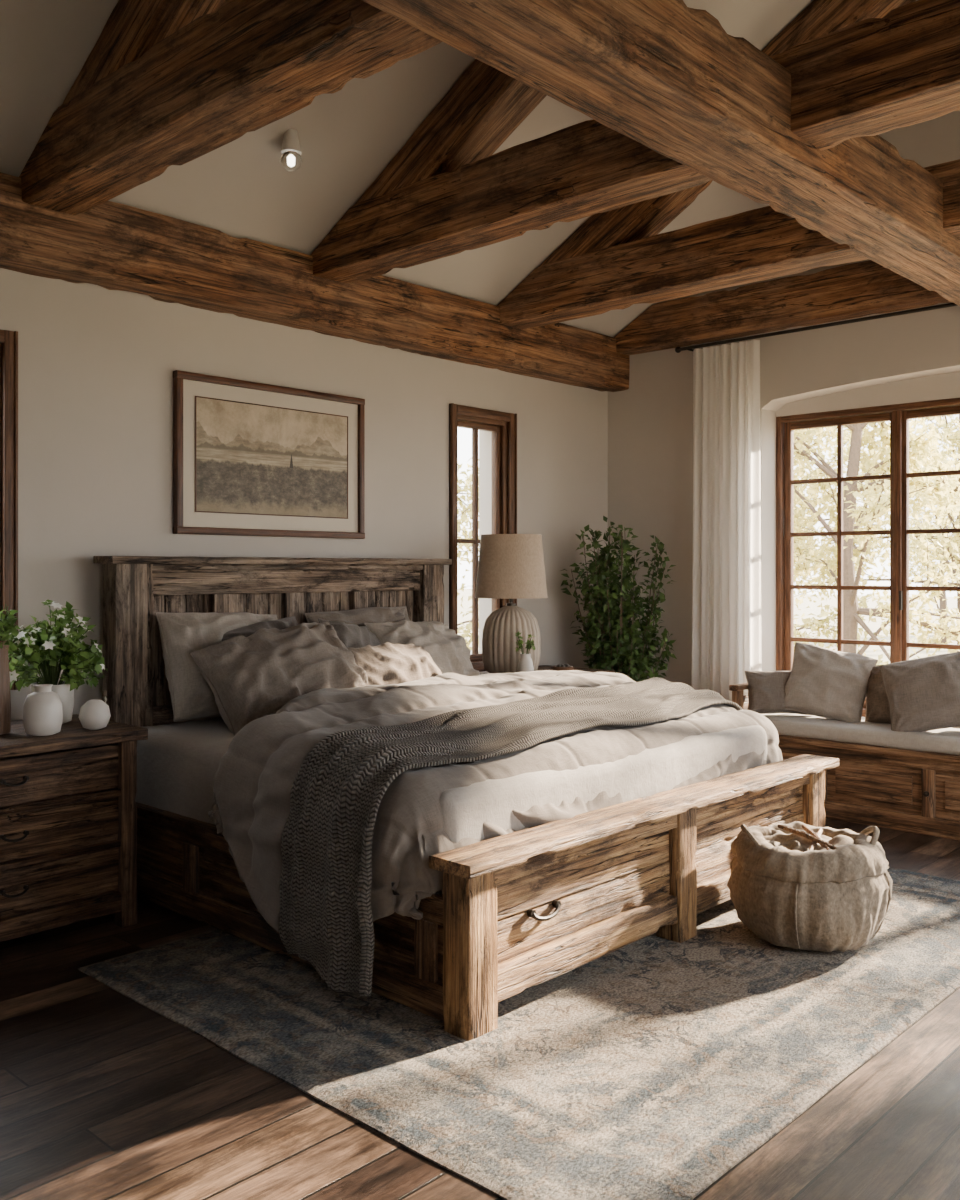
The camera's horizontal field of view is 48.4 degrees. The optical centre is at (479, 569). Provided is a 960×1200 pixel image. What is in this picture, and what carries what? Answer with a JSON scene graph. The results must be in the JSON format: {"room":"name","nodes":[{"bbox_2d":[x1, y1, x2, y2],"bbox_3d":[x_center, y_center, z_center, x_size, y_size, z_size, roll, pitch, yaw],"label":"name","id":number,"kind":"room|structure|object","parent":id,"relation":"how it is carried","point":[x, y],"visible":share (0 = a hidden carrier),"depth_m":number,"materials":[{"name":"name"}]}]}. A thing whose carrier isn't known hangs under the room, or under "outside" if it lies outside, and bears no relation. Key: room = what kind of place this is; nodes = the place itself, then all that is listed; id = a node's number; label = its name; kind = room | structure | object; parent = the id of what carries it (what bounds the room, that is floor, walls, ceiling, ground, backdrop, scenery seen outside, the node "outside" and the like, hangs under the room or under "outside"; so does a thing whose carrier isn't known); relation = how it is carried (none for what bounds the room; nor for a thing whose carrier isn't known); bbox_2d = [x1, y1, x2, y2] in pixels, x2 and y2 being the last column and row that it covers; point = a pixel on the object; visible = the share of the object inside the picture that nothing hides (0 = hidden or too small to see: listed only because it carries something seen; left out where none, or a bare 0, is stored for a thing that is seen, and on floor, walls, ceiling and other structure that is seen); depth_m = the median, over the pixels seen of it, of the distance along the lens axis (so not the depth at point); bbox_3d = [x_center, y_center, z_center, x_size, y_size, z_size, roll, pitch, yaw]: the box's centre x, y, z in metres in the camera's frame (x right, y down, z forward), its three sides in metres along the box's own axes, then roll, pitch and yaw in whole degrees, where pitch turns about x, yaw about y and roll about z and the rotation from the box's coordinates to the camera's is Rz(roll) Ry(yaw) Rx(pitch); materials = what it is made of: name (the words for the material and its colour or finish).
{"room":"bedroom","nodes":[
{"label":"bedroom","id":0,"kind":"room"},
{"bbox_2d":[0,268,607,720],"bbox_3d":[-1.873,-0.065,5.156,0.280,3.030,8.730,0,0,43],"label":"wall","id":1,"kind":"structure","parent":0,"point":[97,364],"depth_m":5.53,"materials":[{"name":"beige paint"}]},
{"bbox_2d":[0,329,3,610],"bbox_3d":[-2.360,-0.278,4.511,0.150,1.555,0.658,0,0,43],"label":"window","id":2,"kind":"structure","parent":1,"relation":"in","point":[1,331],"depth_m":4.71,"materials":[{"name":"brown wood"}]},
{"bbox_2d":[2,330,13,689],"bbox_3d":[-2.080,-0.263,4.722,0.030,1.585,0.057,0,0,43],"label":"window frame","id":3,"kind":"structure","parent":1,"relation":"attached to","point":[8,345],"depth_m":4.71,"materials":[{"name":"brown wood"}]},
{"bbox_2d":[14,331,17,689],"bbox_3d":[-2.061,-0.263,4.733,0.042,1.585,0.014,0,0,43],"label":"bead","id":4,"kind":"object","parent":1,"relation":"attached to","point":[15,332],"visible":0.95,"depth_m":4.72,"materials":[{"name":"brown wood"}]},
{"bbox_2d":[173,370,364,538],"bbox_3d":[-1.097,-0.585,5.745,0.043,0.810,1.219,0,0,43],"label":"framed landscape picture","id":5,"kind":"object","parent":1,"relation":"attached to","point":[250,458],"visible":1,"depth_m":5.68,"materials":[{"name":"beige paper"}]},
{"bbox_2d":[196,397,346,517],"bbox_3d":[-1.097,-0.585,5.745,0.005,0.574,0.983,0,0,43],"label":"artwork","id":6,"kind":"object","parent":5,"relation":"on","point":[255,458],"depth_m":5.71},
{"bbox_2d":[0,172,629,391],"bbox_3d":[-1.732,-1.502,4.956,0.212,0.366,8.070,0,0,43],"label":"beam","id":7,"kind":"structure","parent":1,"relation":"attached to","point":[110,245],"depth_m":5.53,"materials":[{"name":"brown wood"}]},
{"bbox_2d":[449,403,453,629],"bbox_3d":[-0.183,-0.195,6.741,0.042,1.710,0.014,0,0,43],"label":"bead","id":8,"kind":"object","parent":1,"relation":"attached to","point":[451,411],"visible":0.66,"depth_m":6.73,"materials":[{"name":"brown wood"}]},
{"bbox_2d":[449,404,456,633],"bbox_3d":[-0.172,-0.195,6.760,0.030,1.710,0.057,0,0,43],"label":"window frame","id":9,"kind":"structure","parent":1,"relation":"attached to","point":[455,405],"depth_m":6.75,"materials":[{"name":"brown wood"}]},
{"bbox_2d":[471,661,485,671],"bbox_3d":[-0.024,0.629,7.007,0.150,0.062,0.530,0,0,43],"label":"sill","id":10,"kind":"structure","parent":1,"relation":"attached to","point":[477,665],"depth_m":6.92,"materials":[{"name":"brown wood"}]},
{"bbox_2d":[457,414,503,425],"bbox_3d":[-0.035,-0.985,7.017,0.120,0.040,0.450,0,0,43],"label":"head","id":11,"kind":"object","parent":1,"relation":"attached to","point":[465,418],"visible":0.68,"depth_m":6.98},
{"bbox_2d":[457,405,509,661],"bbox_3d":[-0.020,-0.210,7.011,0.150,1.680,0.518,0,0,43],"label":"window","id":12,"kind":"structure","parent":1,"relation":"in","point":[462,410],"depth_m":7.04,"materials":[{"name":"brown wood"}]},
{"bbox_2d":[508,413,514,602],"bbox_3d":[0.212,-0.195,7.171,0.030,1.710,0.057,0,0,43],"label":"window frame","id":13,"kind":"structure","parent":1,"relation":"attached to","point":[511,425],"depth_m":7.15,"materials":[{"name":"brown wood"}]},
{"bbox_2d":[515,414,516,605],"bbox_3d":[0.232,-0.195,7.183,0.042,1.710,0.014,0,0,43],"label":"bead","id":14,"kind":"object","parent":1,"relation":"attached to","point":[515,414],"visible":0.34,"depth_m":7.17,"materials":[{"name":"brown wood"}]},
{"bbox_2d":[0,0,917,336],"bbox_3d":[0.231,-2.374,3.174,6.100,1.878,8.750,0,0,43],"label":"ceiling","id":15,"kind":"structure","parent":0,"point":[241,188],"depth_m":5.10,"materials":[{"name":"paint"}]},
{"bbox_2d":[280,129,301,171],"bbox_3d":[-0.871,-1.930,4.924,0.100,0.185,0.100,0,0,43],"label":"ceiling spotlight","id":16,"kind":"object","parent":15,"relation":"attached to","point":[291,161],"depth_m":4.89,"materials":[{"name":"white metal"}]},
{"bbox_2d":[0,818,959,1199],"bbox_3d":[0.203,1.525,3.144,6.100,0.150,8.670,0,0,43],"label":"floor","id":17,"kind":"structure","parent":0,"point":[104,1095],"depth_m":2.82,"materials":[{"name":"brown wood"}]},
{"bbox_2d":[0,714,147,941],"bbox_3d":[-1.920,1.049,4.249,0.633,0.802,0.960,0,0,43],"label":"nightstand","id":18,"kind":"object","parent":17,"relation":"on","point":[68,809],"visible":0.94,"depth_m":4.19,"materials":[{"name":"brown wood"}]},
{"bbox_2d":[0,604,19,734],"bbox_3d":[-1.914,0.392,4.215,0.179,0.512,0.162,0,0,-17],"label":"potted plant","id":19,"kind":"object","parent":18,"relation":"on","point":[7,621],"visible":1,"depth_m":4.21,"materials":[{"name":"green plant"}]},
{"bbox_2d":[23,684,62,735],"bbox_3d":[-1.717,0.550,4.195,0.145,0.195,0.145,0,0,43],"label":"ceramic jar","id":20,"kind":"object","parent":18,"relation":"on","point":[42,708],"visible":1,"depth_m":4.14,"materials":[{"name":"white ceramic"}]},
{"bbox_2d":[8,600,107,723],"bbox_3d":[-1.802,0.386,4.503,0.386,0.523,0.414,0,0,6],"label":"flowering plant","id":21,"kind":"object","parent":18,"relation":"on","point":[46,648],"visible":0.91,"depth_m":4.46,"materials":[{"name":"green plant"}]},
{"bbox_2d":[79,699,110,729],"bbox_3d":[-1.566,0.588,4.342,0.124,0.119,0.124,0,0,43],"label":"sphere","id":22,"kind":"object","parent":18,"relation":"on","point":[95,714],"visible":1,"depth_m":4.30,"materials":[{"name":"white ceramic"}]},
{"bbox_2d":[102,691,109,723],"bbox_3d":[-1.578,0.578,4.490,0.044,0.139,0.044,0,0,43],"label":"glass bottle","id":23,"kind":"object","parent":18,"relation":"on","point":[104,696],"visible":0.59,"depth_m":4.48,"materials":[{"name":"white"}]},
{"bbox_2d":[78,867,959,1199],"bbox_3d":[0.547,1.442,4.267,2.400,0.013,3.328,0,0,43],"label":"area rug","id":24,"kind":"object","parent":17,"relation":"on","point":[651,1067],"visible":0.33,"depth_m":3.25,"materials":[{"name":"grey carpet"}]},
{"bbox_2d":[93,556,838,1039],"bbox_3d":[-0.069,0.692,4.954,2.468,1.515,2.520,0,0,43],"label":"bed","id":25,"kind":"object","parent":24,"relation":"on","point":[526,907],"visible":0.54,"depth_m":4.18,"materials":[{"name":"brown wood"}]},
{"bbox_2d":[155,612,276,721],"bbox_3d":[-1.207,0.453,5.130,0.347,0.533,0.707,-28,-21,36],"label":"bed pillow","id":26,"kind":"object","parent":25,"relation":"on","point":[181,634],"depth_m":4.90,"materials":[{"name":"grey fabric"}]},
{"bbox_2d":[222,616,297,640],"bbox_3d":[-1.009,0.462,5.136,0.244,0.457,0.548,-36,-15,37],"label":"bed pillow","id":27,"kind":"object","parent":25,"relation":"on","point":[283,623],"depth_m":5.14,"materials":[{"name":"grey fabric"}]},
{"bbox_2d":[189,621,367,735],"bbox_3d":[-0.902,0.496,4.955,0.766,0.491,0.412,-12,-32,-42],"label":"bed pillow","id":28,"kind":"object","parent":25,"relation":"on","point":[250,678],"depth_m":4.79,"materials":[{"name":"grey fabric"}]},
{"bbox_2d":[318,618,381,647],"bbox_3d":[-0.614,0.478,5.477,0.251,0.435,0.488,-32,-30,24],"label":"bed pillow","id":29,"kind":"object","parent":25,"relation":"on","point":[354,636],"depth_m":5.40,"materials":[{"name":"grey fabric"}]},
{"bbox_2d":[304,606,409,626],"bbox_3d":[-0.610,0.443,5.802,0.706,0.494,0.307,-3,-18,-45],"label":"bed pillow","id":30,"kind":"object","parent":25,"relation":"on","point":[360,616],"depth_m":5.75,"materials":[{"name":"grey fabric"}]},
{"bbox_2d":[347,642,441,684],"bbox_3d":[-0.468,0.523,5.313,0.303,0.320,0.747,0,0,42],"label":"lumbar pillow","id":31,"kind":"object","parent":25,"relation":"on","point":[387,663],"visible":0.43,"depth_m":5.25,"materials":[{"name":"beige fabric"}]},
{"bbox_2d":[364,620,479,675],"bbox_3d":[-0.306,0.502,5.845,0.359,0.475,0.729,-39,-26,27],"label":"bed pillow","id":32,"kind":"object","parent":25,"relation":"on","point":[448,650],"depth_m":5.76,"materials":[{"name":"beige fabric"}]},
{"bbox_2d":[208,670,782,931],"bbox_3d":[0.165,0.877,4.708,1.498,0.750,2.702,0,0,43],"label":"duvet","id":33,"kind":"object","parent":25,"relation":"on","point":[253,781],"visible":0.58,"depth_m":3.94,"materials":[{"name":"fabric"}]},
{"bbox_2d":[279,677,742,995],"bbox_3d":[0.363,0.949,4.500,0.513,0.840,2.706,0,0,40],"label":"knitted throw blanket","id":34,"kind":"object","parent":33,"relation":"on","point":[338,790],"visible":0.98,"depth_m":3.60,"materials":[{"name":"grey fabric"}]},
{"bbox_2d":[727,821,892,951],"bbox_3d":[1.293,1.218,4.196,0.603,0.432,0.605,0,0,-24],"label":"basket","id":35,"kind":"object","parent":24,"relation":"on","point":[797,884],"visible":1,"depth_m":3.98,"materials":[{"name":"beige fabric"}]},
{"bbox_2d":[764,829,853,851],"bbox_3d":[1.293,1.073,4.199,0.370,0.090,0.370,0,0,43],"label":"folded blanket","id":36,"kind":"object","parent":35,"relation":"on","point":[796,840],"depth_m":4.18,"materials":[{"name":"fabric"}]},
{"bbox_2d":[480,665,614,674],"bbox_3d":[0.351,1.049,6.766,0.592,0.802,0.900,0,0,43],"label":"nightstand","id":37,"kind":"object","parent":17,"relation":"on","point":[541,667],"visible":0.02,"depth_m":6.96,"materials":[{"name":"brown wood"}]},
{"bbox_2d":[475,534,547,673],"bbox_3d":[0.194,0.214,6.632,0.450,0.865,0.450,0,0,43],"label":"table lamp","id":38,"kind":"object","parent":37,"relation":"on","point":[510,566],"visible":0.87,"depth_m":6.47,"materials":[{"name":"beige fabric"}]},
{"bbox_2d":[514,632,534,671],"bbox_3d":[0.266,0.504,6.354,0.135,0.286,0.121,0,0,-3],"label":"bud vase","id":39,"kind":"object","parent":37,"relation":"on","point":[525,664],"visible":0.9,"depth_m":6.32,"materials":[{"name":"white ceramic"}]},
{"bbox_2d":[552,664,573,670],"bbox_3d":[0.516,0.616,6.639,0.140,0.062,0.140,0,0,43],"label":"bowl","id":40,"kind":"object","parent":37,"relation":"on","point":[559,667],"visible":0.75,"depth_m":6.60,"materials":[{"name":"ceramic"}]},
{"bbox_2d":[561,516,676,681],"bbox_3d":[0.952,0.536,7.286,0.765,1.826,0.636,0,0,40],"label":"potted plant","id":41,"kind":"object","parent":17,"relation":"on","point":[616,651],"visible":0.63,"depth_m":7.20,"materials":[{"name":"green plant"}]},
{"bbox_2d":[729,683,959,840],"bbox_3d":[2.874,1.081,5.778,3.117,0.741,0.568,0,0,43],"label":"bench","id":42,"kind":"object","parent":17,"relation":"on","point":[884,777],"visible":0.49,"depth_m":6.01,"materials":[{"name":"brown wood"}]},
{"bbox_2d":[745,671,809,714],"bbox_3d":[1.872,0.764,6.655,0.426,0.268,0.207,0,0,5],"label":"pillow","id":43,"kind":"object","parent":42,"relation":"on","point":[766,689],"visible":0.59,"depth_m":6.60,"materials":[{"name":"beige fabric"}]},
{"bbox_2d":[783,642,877,721],"bbox_3d":[2.121,0.700,6.529,0.549,0.494,0.293,0,0,36],"label":"pillow","id":44,"kind":"object","parent":42,"relation":"on","point":[822,682],"visible":0.96,"depth_m":6.45,"materials":[{"name":"fabric"}]},
{"bbox_2d":[761,713,959,754],"bbox_3d":[2.874,0.949,5.778,2.985,0.100,0.554,0,0,43],"label":"seat cushion","id":45,"kind":"object","parent":42,"relation":"on","point":[865,736],"depth_m":6.10,"materials":[{"name":"fabric"}]},
{"bbox_2d":[865,665,890,723],"bbox_3d":[2.476,0.735,6.305,0.447,0.395,0.238,0,0,34],"label":"pillow","id":46,"kind":"object","parent":42,"relation":"on","point":[877,706],"visible":0.27,"depth_m":6.33,"materials":[{"name":"brown fabric"}]},
{"bbox_2d":[879,651,959,731],"bbox_3d":[2.548,0.698,6.022,0.583,0.500,0.283,0,0,27],"label":"pillow","id":47,"kind":"object","parent":42,"relation":"on","point":[923,694],"visible":0.94,"depth_m":5.97,"materials":[{"name":"beige fabric"}]},
{"bbox_3d":[3.171,1.200,6.154,3.200,0.500,0.380,0,0,43],"label":"apron","id":48,"kind":"object","parent":17,"relation":"on","visible":0},
{"bbox_2d":[862,708,865,716],"bbox_3d":[3.208,0.919,6.194,3.200,0.062,0.150,0,0,43],"label":"sill","id":49,"kind":"structure","parent":48,"relation":"on","point":[863,709],"depth_m":6.81,"materials":[{"name":"brown wood"}]},
{"bbox_2d":[776,405,959,670],"bbox_3d":[2.615,-0.060,6.770,1.547,1.960,0.120,0,0,43],"label":"window","id":50,"kind":"structure","parent":49,"relation":"on","point":[788,433],"depth_m":6.94,"materials":[{"name":"brown wood"}]},
{"bbox_2d":[781,397,959,422],"bbox_3d":[3.218,-1.020,6.205,3.120,0.040,0.120,0,0,43],"label":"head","id":51,"kind":"object","parent":50,"relation":"attached to","point":[952,401],"visible":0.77,"depth_m":6.80},
{"bbox_2d":[899,591,902,609],"bbox_3d":[2.636,0.190,6.690,0.018,0.120,0.032,0,0,43],"label":"latch","id":52,"kind":"object","parent":50,"relation":"attached to","point":[900,592],"visible":1,"depth_m":6.68,"materials":[{"name":"metal"}]},
{"bbox_2d":[608,281,775,685],"bbox_3d":[1.506,-0.416,7.712,1.360,3.733,0.380,0,0,43],"label":"wall","id":53,"kind":"structure","parent":0,"point":[650,423],"depth_m":7.61,"materials":[{"name":"paint"}]},
{"bbox_2d":[761,110,959,411],"bbox_3d":[3.109,-2.089,6.089,3.200,2.027,0.200,0,0,43],"label":"wall","id":54,"kind":"structure","parent":0,"point":[795,366],"depth_m":6.58,"materials":[{"name":"paint"}]},
{"bbox_2d":[614,260,950,354],"bbox_3d":[2.905,-1.720,6.032,5.460,0.308,0.170,0,0,43],"label":"ceiling beam","id":55,"kind":"structure","parent":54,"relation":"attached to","point":[860,289],"depth_m":6.87,"materials":[{"name":"brown wood"}]},
{"bbox_2d":[675,303,958,352],"bbox_3d":[2.998,-1.525,5.948,4.394,0.044,0.157,0,0,43],"label":"curtain rod","id":56,"kind":"object","parent":54,"relation":"attached to","point":[678,349],"visible":0.97,"depth_m":6.68,"materials":[{"name":"metal"}]},
{"bbox_2d":[691,339,761,700],"bbox_3d":[1.641,-0.037,7.142,0.525,2.935,0.081,0,0,43],"label":"sheer curtain","id":57,"kind":"object","parent":56,"relation":"hanging from","point":[726,568],"visible":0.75,"depth_m":7.12,"materials":[{"name":"white fabric"}]},
{"bbox_2d":[776,372,959,416],"bbox_3d":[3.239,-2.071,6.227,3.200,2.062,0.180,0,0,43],"label":"header","id":58,"kind":"object","parent":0,"point":[943,386],"visible":0.12,"depth_m":6.74,"materials":[{"name":"paint"}]},
{"bbox_3d":[4.755,-0.356,4.672,1.140,3.612,0.380,0,0,43],"label":"wall","id":59,"kind":"structure","parent":0,"visible":0},
{"bbox_2d":[19,0,441,214],"bbox_3d":[-0.011,-2.316,2.915,5.530,1.500,0.264,0,0,43],"label":"roof truss","id":60,"kind":"object","parent":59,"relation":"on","point":[163,84],"visible":0.91,"depth_m":3.77,"materials":[{"name":"brown wood"}]},
{"bbox_2d":[311,0,959,283],"bbox_3d":[1.054,-2.316,4.053,5.532,1.500,0.258,0,0,43],"label":"roof truss","id":61,"kind":"object","parent":59,"relation":"on","point":[446,192],"visible":0.71,"depth_m":4.61,"materials":[{"name":"brown wood"}]},
{"bbox_2d":[497,0,959,329],"bbox_3d":[2.072,-2.315,5.141,5.530,1.501,0.268,0,0,43],"label":"roof truss","id":62,"kind":"object","parent":59,"relation":"on","point":[618,258],"visible":0.59,"depth_m":5.92,"materials":[{"name":"brown wood"}]},
{"bbox_2d":[362,0,959,305],"bbox_3d":[0.229,-1.635,3.121,0.344,0.324,8.070,0,0,43],"label":"tie beam","id":63,"kind":"structure","parent":62,"relation":"attached to","point":[666,76],"depth_m":3.54,"materials":[{"name":"brown wood"}]},
{"label":"outside","id":64,"kind":"structure","parent":0,"visible":0},
{"bbox_2d":[458,589,956,664],"bbox_3d":[-0.469,2.000,14.134,140.000,0.100,140.000,0,0,43],"label":"lawn","id":65,"kind":"structure","parent":64,"point":[951,602],"depth_m":43.85,"materials":[{"name":"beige plant"}]},
{"bbox_2d":[458,463,478,534],"bbox_3d":[-2.083,-0.391,13.493,4.593,6.133,4.551,0,0,-38],"label":"tree","id":66,"kind":"object","parent":65,"relation":"on","point":[461,504],"visible":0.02,"depth_m":13.41,"materials":[{"name":"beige plant"}]},
{"bbox_2d":[458,457,478,652],"bbox_3d":[1.258,-1.283,13.868,4.732,6.806,3.550,0,0,22],"label":"tree","id":67,"kind":"object","parent":65,"relation":"on","point":[468,627],"visible":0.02,"depth_m":13.58,"materials":[{"name":"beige plant"}]},
{"bbox_2d":[458,460,478,570],"bbox_3d":[1.801,-0.862,17.208,5.466,7.366,5.517,0,0,-11],"label":"tree","id":68,"kind":"object","parent":65,"relation":"on","point":[466,536],"visible":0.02,"depth_m":17.16,"materials":[{"name":"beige plant"}]},
{"bbox_2d":[794,426,880,655],"bbox_3d":[4.279,0.036,16.106,3.509,7.754,4.174,0,0,22],"label":"tree","id":69,"kind":"object","parent":65,"relation":"on","point":[804,567],"visible":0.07,"depth_m":15.48,"materials":[{"name":"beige plant"}]},
{"bbox_2d":[794,426,910,584],"bbox_3d":[5.374,-0.028,19.408,4.315,8.015,3.628,0,0,33],"label":"tree","id":70,"kind":"object","parent":65,"relation":"on","point":[808,511],"visible":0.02,"depth_m":19.10,"materials":[{"name":"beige plant"}]},
{"bbox_2d":[794,414,959,664],"bbox_3d":[8.555,-0.966,19.526,5.722,7.640,5.669,0,0,-3],"label":"tree","id":71,"kind":"object","parent":65,"relation":"on","point":[918,525],"visible":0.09,"depth_m":19.84,"materials":[{"name":"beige plant"}]},
{"bbox_2d":[794,416,959,664],"bbox_3d":[4.506,-1.406,13.071,4.911,7.063,3.685,0,0,32],"label":"tree","id":72,"kind":"object","parent":65,"relation":"on","point":[924,490],"visible":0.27,"depth_m":12.94,"materials":[{"name":"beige plant"}]},
{"bbox_2d":[887,448,957,643],"bbox_3d":[12.012,0.257,27.345,3.105,6.862,3.694,0,0,16],"label":"tree","id":73,"kind":"object","parent":65,"relation":"on","point":[942,603],"visible":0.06,"depth_m":27.20,"materials":[{"name":"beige plant"}]},
{"bbox_2d":[909,415,959,582],"bbox_3d":[8.199,-0.934,16.340,3.166,6.070,4.220,0,0,37],"label":"tree","id":74,"kind":"object","parent":65,"relation":"on","point":[953,439],"visible":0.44,"depth_m":16.31,"materials":[{"name":"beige plant"}]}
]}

